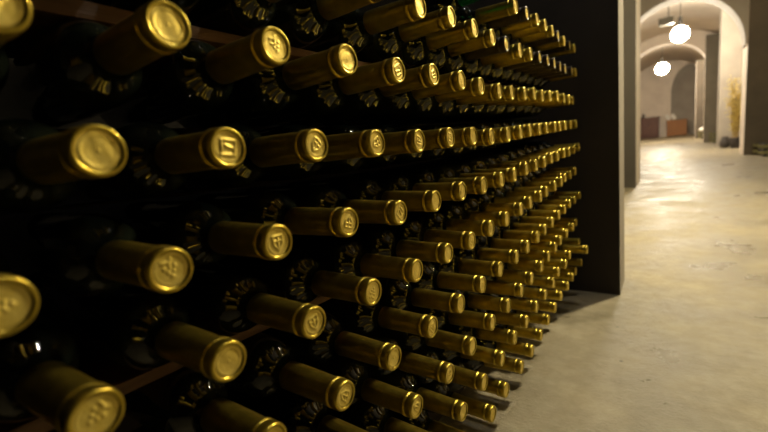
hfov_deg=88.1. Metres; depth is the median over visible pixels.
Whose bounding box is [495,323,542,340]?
wine bottle
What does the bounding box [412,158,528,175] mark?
wine bottle
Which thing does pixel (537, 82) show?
wine bottle
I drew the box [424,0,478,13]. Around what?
wine bottle
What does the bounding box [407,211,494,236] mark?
wine bottle
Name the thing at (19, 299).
wine bottle
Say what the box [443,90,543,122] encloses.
wine bottle
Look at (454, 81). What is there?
wine bottle
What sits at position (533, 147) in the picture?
wine bottle
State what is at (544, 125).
wine bottle
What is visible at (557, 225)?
wine bottle
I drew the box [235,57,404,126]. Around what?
wine bottle
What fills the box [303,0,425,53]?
wine bottle
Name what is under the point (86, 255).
wine bottle
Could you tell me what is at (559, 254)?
wine bottle
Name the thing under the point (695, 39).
arch
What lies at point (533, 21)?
wine bottle
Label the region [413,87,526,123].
wine bottle
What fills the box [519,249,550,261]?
wine bottle
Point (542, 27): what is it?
wine bottle
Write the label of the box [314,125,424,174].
wine bottle
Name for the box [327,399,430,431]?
wine bottle
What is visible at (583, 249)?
wine bottle
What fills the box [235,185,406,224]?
wine bottle
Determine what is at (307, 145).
wine bottle
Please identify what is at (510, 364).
wine bottle
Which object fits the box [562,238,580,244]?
wine bottle
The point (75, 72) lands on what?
wine bottle
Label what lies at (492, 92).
wine bottle
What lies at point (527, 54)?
wine bottle
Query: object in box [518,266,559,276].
wine bottle
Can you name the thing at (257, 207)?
wine bottle
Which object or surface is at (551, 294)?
wine bottle
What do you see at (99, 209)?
wall
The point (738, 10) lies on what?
arch
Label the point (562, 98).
wine bottle
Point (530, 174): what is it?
wine bottle
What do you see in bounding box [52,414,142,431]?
wooden rail
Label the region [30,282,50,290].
wooden rail
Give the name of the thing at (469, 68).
wine bottle
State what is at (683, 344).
floor
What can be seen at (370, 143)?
wine bottle
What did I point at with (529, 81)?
wine bottle
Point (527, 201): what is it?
wine bottle
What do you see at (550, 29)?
wine bottle
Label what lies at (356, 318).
wine bottle
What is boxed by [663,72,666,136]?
trim
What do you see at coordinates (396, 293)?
wine bottle
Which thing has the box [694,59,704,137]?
pier
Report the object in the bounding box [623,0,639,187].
pier
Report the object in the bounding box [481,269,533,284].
wine bottle
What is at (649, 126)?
base cabinet
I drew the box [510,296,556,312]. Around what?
wine bottle
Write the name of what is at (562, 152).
wine bottle
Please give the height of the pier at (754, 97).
3.700 m
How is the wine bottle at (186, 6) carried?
on the wooden rail at (47, 14)
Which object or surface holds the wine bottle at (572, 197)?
on the wooden rail at (127, 424)
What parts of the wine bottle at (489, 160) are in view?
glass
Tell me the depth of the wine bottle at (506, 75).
1.04 m
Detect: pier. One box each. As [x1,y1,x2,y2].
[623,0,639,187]
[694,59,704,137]
[703,33,718,142]
[739,0,767,154]
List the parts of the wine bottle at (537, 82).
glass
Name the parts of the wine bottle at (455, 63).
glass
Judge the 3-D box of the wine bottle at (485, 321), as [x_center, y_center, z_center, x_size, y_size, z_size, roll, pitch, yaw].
[0.074,0.192,0.798,0.298,0.071,0.070,0,11,34]
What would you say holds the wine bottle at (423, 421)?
on the sleeper
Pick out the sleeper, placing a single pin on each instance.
(434, 416)
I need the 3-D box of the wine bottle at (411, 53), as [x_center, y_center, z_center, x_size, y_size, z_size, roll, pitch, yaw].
[0.023,-0.299,0.717,0.298,0.070,0.070,1,11,35]
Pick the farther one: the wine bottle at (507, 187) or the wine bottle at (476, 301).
the wine bottle at (507, 187)
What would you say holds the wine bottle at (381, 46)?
on the wooden rail at (47, 14)
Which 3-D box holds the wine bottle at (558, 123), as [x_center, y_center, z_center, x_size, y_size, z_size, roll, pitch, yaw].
[0.384,-0.260,1.224,0.297,0.070,0.070,1,11,35]
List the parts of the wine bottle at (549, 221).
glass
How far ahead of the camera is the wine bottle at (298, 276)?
0.47 m
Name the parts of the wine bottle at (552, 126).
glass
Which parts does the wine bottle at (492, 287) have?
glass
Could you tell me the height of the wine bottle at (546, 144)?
0.070 m
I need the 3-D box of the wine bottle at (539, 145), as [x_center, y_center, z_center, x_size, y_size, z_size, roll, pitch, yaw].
[0.502,-0.220,1.382,0.298,0.070,0.070,1,11,36]
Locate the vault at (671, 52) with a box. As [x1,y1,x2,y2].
[640,45,703,72]
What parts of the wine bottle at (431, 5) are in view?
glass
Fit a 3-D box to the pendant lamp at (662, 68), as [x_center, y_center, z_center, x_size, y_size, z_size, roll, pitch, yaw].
[9.121,-5.300,13.018,0.360,1.260,0.360,1,11,36]
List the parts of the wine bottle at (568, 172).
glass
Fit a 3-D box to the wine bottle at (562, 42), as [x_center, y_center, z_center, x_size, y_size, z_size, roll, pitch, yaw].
[0.408,-0.516,1.249,0.298,0.070,0.071,1,11,37]
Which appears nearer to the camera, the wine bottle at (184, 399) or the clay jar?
the wine bottle at (184, 399)
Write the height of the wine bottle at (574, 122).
0.070 m
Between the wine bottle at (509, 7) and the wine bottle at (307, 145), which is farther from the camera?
the wine bottle at (509, 7)
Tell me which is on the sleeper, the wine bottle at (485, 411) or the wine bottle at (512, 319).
the wine bottle at (485, 411)
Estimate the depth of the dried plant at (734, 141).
7.63 m
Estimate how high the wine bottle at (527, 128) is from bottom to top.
0.071 m
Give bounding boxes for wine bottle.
[0,0,32,91]
[0,0,190,128]
[0,118,126,213]
[0,212,192,297]
[0,252,39,337]
[0,318,124,431]
[43,284,245,381]
[69,121,245,200]
[83,0,201,15]
[100,26,289,126]
[103,201,291,269]
[123,366,286,431]
[166,265,325,338]
[175,124,327,190]
[177,44,357,127]
[180,191,358,239]
[186,0,280,36]
[217,250,381,305]
[224,331,354,410]
[226,385,367,431]
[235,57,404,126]
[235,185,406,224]
[256,124,384,181]
[262,310,400,370]
[266,0,381,48]
[278,63,438,125]
[279,179,440,211]
[291,235,422,281]
[295,354,422,418]
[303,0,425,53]
[314,70,465,125]
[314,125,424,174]
[317,173,466,200]
[317,298,437,337]
[322,225,452,262]
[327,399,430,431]
[346,169,486,193]
[348,77,484,124]
[356,6,455,62]
[356,125,454,169]
[358,217,475,249]
[360,330,453,383]
[368,370,467,421]
[370,165,504,187]
[371,83,501,124]
[375,277,464,313]
[376,327,476,355]
[387,408,463,431]
[389,162,516,181]
[390,124,476,164]
[391,85,514,124]
[394,19,477,68]
[405,29,495,69]
[405,305,495,330]
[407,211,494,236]
[410,346,487,390]
[411,261,485,292]
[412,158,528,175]
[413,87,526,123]
[415,125,494,161]
[417,380,495,421]
[423,328,504,365]
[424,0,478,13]
[426,87,535,123]
[427,155,537,171]
[428,252,502,276]
[434,288,510,312]
[437,124,510,157]
[438,36,508,74]
[438,202,509,226]
[441,195,522,215]
[442,152,546,167]
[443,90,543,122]
[443,324,516,344]
[448,358,509,397]
[450,90,551,122]
[453,123,522,153]
[453,246,518,263]
[455,0,517,24]
[456,150,553,163]
[456,344,523,373]
[459,273,523,296]
[461,43,521,77]
[464,307,528,327]
[466,47,532,79]
[466,91,558,121]
[466,192,532,208]
[469,122,531,150]
[470,148,558,161]
[475,236,529,252]
[475,338,533,356]
[477,6,528,31]
[480,121,541,148]
[480,293,538,312]
[481,93,565,120]
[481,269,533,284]
[483,51,541,82]
[483,145,565,157]
[486,187,542,201]
[487,54,548,83]
[488,95,570,120]
[489,226,539,242]
[491,121,548,145]
[493,144,570,156]
[494,13,538,38]
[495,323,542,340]
[498,96,573,120]
[499,222,546,234]
[500,58,555,85]
[501,19,546,41]
[501,182,547,196]
[501,287,546,300]
[502,142,575,153]
[503,259,542,272]
[504,120,556,144]
[506,141,579,150]
[507,61,561,86]
[507,269,554,287]
[508,178,556,191]
[509,25,553,45]
[509,216,553,227]
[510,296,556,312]
[510,309,549,325]
[514,120,560,141]
[515,64,566,87]
[517,175,562,186]
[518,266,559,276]
[519,119,566,140]
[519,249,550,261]
[521,30,559,48]
[522,209,560,219]
[523,285,562,300]
[526,66,572,88]
[527,203,566,213]
[528,119,571,139]
[528,172,566,182]
[529,275,568,290]
[530,241,556,251]
[532,36,565,51]
[533,168,571,178]
[533,199,570,207]
[535,68,576,89]
[535,119,576,138]
[536,272,573,281]
[539,167,576,175]
[540,235,561,244]
[541,40,570,54]
[542,195,575,203]
[543,258,566,268]
[546,228,567,237]
[548,191,580,198]
[548,222,573,231]
[549,44,575,57]
[550,250,570,259]
[554,218,576,226]
[557,244,587,253]
[560,266,576,274]
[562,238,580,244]
[566,258,582,266]
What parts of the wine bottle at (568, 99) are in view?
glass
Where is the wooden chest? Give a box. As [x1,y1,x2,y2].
[666,119,687,136]
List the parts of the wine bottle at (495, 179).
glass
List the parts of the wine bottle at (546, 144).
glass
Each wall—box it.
[0,0,398,431]
[466,0,624,294]
[640,61,690,138]
[671,63,695,134]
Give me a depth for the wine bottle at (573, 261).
1.43 m
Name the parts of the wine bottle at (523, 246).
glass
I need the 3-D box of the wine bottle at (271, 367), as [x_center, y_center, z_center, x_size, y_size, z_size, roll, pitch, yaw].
[-0.158,0.172,0.474,0.298,0.071,0.069,1,11,36]
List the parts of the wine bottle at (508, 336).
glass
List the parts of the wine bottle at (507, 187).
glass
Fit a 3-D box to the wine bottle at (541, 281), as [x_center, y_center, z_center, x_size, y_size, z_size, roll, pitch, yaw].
[0.342,0.179,1.166,0.297,0.070,0.070,1,11,37]
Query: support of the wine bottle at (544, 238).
on the wooden rail
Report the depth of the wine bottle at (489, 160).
0.97 m
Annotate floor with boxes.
[438,134,767,431]
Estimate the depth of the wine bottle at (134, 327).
0.33 m
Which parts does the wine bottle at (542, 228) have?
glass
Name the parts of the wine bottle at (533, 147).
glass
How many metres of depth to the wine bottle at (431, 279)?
0.70 m
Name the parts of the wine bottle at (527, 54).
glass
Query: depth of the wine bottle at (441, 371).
0.60 m
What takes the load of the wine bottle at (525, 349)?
on the sleeper
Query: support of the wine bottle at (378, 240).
on the wooden rail at (98, 368)
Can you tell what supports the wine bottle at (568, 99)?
on the wooden rail
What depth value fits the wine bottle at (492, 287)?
0.86 m
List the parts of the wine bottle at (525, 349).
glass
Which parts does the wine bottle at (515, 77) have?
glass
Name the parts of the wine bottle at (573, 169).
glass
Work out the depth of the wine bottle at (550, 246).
1.11 m
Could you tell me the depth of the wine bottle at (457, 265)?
0.76 m
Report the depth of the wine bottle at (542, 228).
1.03 m
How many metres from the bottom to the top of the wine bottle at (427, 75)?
0.072 m
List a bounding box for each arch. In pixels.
[640,0,749,47]
[640,30,714,58]
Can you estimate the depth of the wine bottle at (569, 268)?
1.36 m
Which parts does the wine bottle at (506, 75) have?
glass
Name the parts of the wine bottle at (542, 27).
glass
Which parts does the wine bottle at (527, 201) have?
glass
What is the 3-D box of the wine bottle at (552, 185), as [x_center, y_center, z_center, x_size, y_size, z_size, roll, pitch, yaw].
[0.348,-0.083,1.171,0.297,0.070,0.070,1,11,36]
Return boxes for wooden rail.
[0,275,375,431]
[3,0,514,88]
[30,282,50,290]
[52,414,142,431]
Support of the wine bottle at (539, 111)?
on the wooden rail
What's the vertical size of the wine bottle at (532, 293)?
0.071 m
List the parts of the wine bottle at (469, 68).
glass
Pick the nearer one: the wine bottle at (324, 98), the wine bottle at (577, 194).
the wine bottle at (324, 98)
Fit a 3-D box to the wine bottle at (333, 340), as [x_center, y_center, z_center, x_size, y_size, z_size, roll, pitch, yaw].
[-0.108,0.158,0.544,0.298,0.072,0.071,1,11,37]
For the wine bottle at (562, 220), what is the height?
0.070 m
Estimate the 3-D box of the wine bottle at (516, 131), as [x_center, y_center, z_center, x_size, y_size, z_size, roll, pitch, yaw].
[0.166,-0.177,0.919,0.297,0.070,0.070,0,11,34]
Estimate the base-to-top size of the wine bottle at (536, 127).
0.070 m
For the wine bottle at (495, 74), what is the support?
on the wooden rail at (47, 14)
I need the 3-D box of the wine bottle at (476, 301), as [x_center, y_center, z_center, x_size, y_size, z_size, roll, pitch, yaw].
[0.123,0.176,0.866,0.298,0.070,0.069,0,11,34]
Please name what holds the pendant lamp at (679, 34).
hanging from the vault hall at (699, 16)
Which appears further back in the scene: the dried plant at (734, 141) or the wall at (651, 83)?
the wall at (651, 83)
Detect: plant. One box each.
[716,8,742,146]
[725,75,741,147]
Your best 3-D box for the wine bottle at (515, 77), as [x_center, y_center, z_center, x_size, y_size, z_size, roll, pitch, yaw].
[0.340,-0.413,1.156,0.297,0.070,0.070,1,11,36]
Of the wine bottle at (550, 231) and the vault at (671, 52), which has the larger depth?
the vault at (671, 52)
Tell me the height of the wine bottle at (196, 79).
0.070 m
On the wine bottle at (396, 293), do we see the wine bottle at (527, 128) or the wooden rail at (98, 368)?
the wooden rail at (98, 368)
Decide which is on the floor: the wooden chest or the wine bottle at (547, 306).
the wooden chest
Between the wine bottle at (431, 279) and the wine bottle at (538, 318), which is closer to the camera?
the wine bottle at (431, 279)
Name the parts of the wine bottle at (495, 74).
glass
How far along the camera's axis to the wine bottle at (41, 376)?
0.25 m
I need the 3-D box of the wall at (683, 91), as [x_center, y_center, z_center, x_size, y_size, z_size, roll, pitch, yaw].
[14.477,-5.770,18.957,1.750,3.700,0.200,1,11,36]
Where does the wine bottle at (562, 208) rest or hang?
on the wooden rail at (127, 424)
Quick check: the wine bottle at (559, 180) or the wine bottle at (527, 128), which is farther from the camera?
the wine bottle at (559, 180)
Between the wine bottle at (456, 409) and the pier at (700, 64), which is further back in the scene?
the pier at (700, 64)
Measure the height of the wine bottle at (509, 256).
0.070 m
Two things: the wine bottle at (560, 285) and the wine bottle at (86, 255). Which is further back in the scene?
the wine bottle at (560, 285)
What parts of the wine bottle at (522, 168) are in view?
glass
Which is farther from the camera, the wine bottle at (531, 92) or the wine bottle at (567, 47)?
the wine bottle at (567, 47)
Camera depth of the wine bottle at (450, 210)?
0.80 m
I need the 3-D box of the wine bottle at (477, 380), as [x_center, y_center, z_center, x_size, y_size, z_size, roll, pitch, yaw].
[0.054,0.285,0.771,0.298,0.069,0.069,1,11,36]
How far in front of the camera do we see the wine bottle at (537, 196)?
0.99 m
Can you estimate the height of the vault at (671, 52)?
1.600 m
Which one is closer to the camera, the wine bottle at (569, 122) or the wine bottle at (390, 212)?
the wine bottle at (390, 212)
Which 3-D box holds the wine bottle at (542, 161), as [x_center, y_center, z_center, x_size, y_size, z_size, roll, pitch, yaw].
[0.282,-0.136,1.078,0.298,0.070,0.069,1,11,36]
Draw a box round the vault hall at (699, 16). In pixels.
[640,1,719,42]
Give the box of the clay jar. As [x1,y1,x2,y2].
[719,136,729,147]
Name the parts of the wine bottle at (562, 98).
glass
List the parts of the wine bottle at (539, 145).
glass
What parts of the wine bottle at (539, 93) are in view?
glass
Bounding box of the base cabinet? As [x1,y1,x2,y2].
[640,116,659,138]
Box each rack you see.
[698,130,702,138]
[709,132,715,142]
[752,142,767,156]
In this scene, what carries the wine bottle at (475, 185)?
on the wooden rail at (37, 286)
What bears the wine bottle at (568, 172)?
on the wooden rail at (98, 368)
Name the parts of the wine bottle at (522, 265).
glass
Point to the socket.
(680, 23)
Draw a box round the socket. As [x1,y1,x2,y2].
[677,16,682,26]
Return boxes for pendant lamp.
[655,47,668,73]
[671,3,688,41]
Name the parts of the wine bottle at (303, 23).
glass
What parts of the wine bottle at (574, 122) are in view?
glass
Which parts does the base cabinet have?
door, door panel, door, door panel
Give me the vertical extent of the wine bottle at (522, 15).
0.070 m
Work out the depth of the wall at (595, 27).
1.39 m
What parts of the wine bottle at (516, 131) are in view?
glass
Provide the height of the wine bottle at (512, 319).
0.070 m
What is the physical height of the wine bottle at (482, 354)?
0.071 m
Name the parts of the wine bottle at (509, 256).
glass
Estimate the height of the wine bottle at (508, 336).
0.072 m
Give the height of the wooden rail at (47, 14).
0.028 m
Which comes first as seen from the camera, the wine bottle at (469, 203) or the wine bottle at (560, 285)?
the wine bottle at (469, 203)
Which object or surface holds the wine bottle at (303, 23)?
on the wooden rail at (47, 14)
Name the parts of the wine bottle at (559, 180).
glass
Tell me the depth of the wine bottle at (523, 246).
0.91 m
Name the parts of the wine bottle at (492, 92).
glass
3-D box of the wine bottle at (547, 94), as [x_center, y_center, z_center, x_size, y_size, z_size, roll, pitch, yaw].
[0.316,-0.316,1.126,0.297,0.070,0.070,1,11,37]
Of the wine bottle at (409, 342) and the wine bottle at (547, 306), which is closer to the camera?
the wine bottle at (409, 342)
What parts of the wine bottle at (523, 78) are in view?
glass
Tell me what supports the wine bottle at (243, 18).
on the wooden rail at (47, 14)
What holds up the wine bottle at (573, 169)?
on the wooden rail at (98, 368)
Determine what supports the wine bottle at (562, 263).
on the wooden rail
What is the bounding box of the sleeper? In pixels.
[428,288,541,420]
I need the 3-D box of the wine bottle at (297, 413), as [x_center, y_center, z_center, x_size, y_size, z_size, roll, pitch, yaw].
[-0.125,0.255,0.518,0.298,0.069,0.069,1,11,36]
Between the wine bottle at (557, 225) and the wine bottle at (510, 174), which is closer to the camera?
the wine bottle at (510, 174)
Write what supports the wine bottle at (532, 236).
on the wooden rail at (127, 424)
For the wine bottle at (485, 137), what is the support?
on the wooden rail
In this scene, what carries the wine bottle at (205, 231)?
on the wooden rail at (37, 286)
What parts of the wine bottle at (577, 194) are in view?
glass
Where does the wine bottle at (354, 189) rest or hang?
on the wooden rail at (37, 286)
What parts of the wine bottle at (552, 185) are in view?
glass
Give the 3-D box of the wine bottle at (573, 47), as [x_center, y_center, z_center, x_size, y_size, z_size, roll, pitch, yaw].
[0.496,-0.546,1.370,0.298,0.071,0.070,1,11,36]
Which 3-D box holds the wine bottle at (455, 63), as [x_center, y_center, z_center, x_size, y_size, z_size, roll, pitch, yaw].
[0.115,-0.330,0.845,0.298,0.069,0.069,1,11,37]
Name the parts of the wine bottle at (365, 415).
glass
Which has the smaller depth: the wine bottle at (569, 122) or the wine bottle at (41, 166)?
the wine bottle at (41, 166)
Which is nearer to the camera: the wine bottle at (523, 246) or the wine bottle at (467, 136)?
the wine bottle at (467, 136)
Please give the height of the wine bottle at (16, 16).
0.072 m
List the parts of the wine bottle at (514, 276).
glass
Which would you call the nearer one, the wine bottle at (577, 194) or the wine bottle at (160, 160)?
the wine bottle at (160, 160)
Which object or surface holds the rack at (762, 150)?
on the floor
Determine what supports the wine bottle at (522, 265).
on the wooden rail
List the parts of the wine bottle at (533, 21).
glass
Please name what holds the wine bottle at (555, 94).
on the wooden rail
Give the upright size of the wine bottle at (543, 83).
0.071 m
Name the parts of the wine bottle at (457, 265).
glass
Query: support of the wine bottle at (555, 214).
on the wooden rail at (127, 424)
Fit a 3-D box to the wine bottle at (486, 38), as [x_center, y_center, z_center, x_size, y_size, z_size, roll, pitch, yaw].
[0.070,-0.314,0.782,0.298,0.070,0.069,1,11,35]
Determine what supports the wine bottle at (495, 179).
on the wooden rail at (37, 286)
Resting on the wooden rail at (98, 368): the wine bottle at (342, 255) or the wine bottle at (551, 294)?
the wine bottle at (342, 255)
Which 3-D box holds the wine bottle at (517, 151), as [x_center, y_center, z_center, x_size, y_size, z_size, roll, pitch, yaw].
[0.368,-0.171,1.201,0.298,0.070,0.071,1,11,36]
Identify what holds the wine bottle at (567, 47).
on the wooden rail
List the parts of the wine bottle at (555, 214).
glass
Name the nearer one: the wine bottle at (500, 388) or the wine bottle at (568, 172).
the wine bottle at (500, 388)
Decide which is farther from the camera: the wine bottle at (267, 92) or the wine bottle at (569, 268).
the wine bottle at (569, 268)
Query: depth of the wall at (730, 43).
8.02 m
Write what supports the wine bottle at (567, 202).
on the wooden rail at (127, 424)
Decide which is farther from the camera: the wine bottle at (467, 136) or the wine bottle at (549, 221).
the wine bottle at (549, 221)
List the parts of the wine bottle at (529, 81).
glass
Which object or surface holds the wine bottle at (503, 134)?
on the wooden rail
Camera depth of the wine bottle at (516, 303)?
0.96 m
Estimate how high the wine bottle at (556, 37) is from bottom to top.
0.070 m
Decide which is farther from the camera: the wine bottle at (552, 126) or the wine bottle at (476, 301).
the wine bottle at (552, 126)
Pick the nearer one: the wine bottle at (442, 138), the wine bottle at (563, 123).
the wine bottle at (442, 138)
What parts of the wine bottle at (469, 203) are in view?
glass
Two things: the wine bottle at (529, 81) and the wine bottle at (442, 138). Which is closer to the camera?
the wine bottle at (442, 138)
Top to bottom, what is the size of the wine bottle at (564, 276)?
0.071 m
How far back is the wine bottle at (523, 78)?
1.16 m
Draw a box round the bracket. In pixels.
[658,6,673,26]
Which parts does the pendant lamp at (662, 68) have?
globe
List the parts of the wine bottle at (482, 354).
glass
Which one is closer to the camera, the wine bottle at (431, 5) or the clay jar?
the wine bottle at (431, 5)
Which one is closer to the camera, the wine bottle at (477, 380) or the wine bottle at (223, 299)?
the wine bottle at (223, 299)
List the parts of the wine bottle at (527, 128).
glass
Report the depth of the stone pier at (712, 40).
10.33 m
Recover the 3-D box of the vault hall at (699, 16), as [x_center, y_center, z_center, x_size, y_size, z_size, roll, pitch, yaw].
[5.320,-3.652,7.422,3.220,1.170,8.700,1,11,36]
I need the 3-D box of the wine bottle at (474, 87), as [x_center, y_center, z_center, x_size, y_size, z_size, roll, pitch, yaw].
[0.042,-0.218,0.747,0.297,0.070,0.070,1,11,36]
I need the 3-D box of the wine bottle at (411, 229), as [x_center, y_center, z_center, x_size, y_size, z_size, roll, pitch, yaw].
[0.020,0.035,0.720,0.298,0.071,0.070,1,11,37]
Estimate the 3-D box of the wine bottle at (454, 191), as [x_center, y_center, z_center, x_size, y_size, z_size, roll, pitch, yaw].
[-0.001,-0.039,0.689,0.298,0.070,0.069,1,11,36]
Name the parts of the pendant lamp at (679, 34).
globe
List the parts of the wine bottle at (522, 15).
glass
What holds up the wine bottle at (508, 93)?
on the wooden rail
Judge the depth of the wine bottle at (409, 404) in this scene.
0.53 m
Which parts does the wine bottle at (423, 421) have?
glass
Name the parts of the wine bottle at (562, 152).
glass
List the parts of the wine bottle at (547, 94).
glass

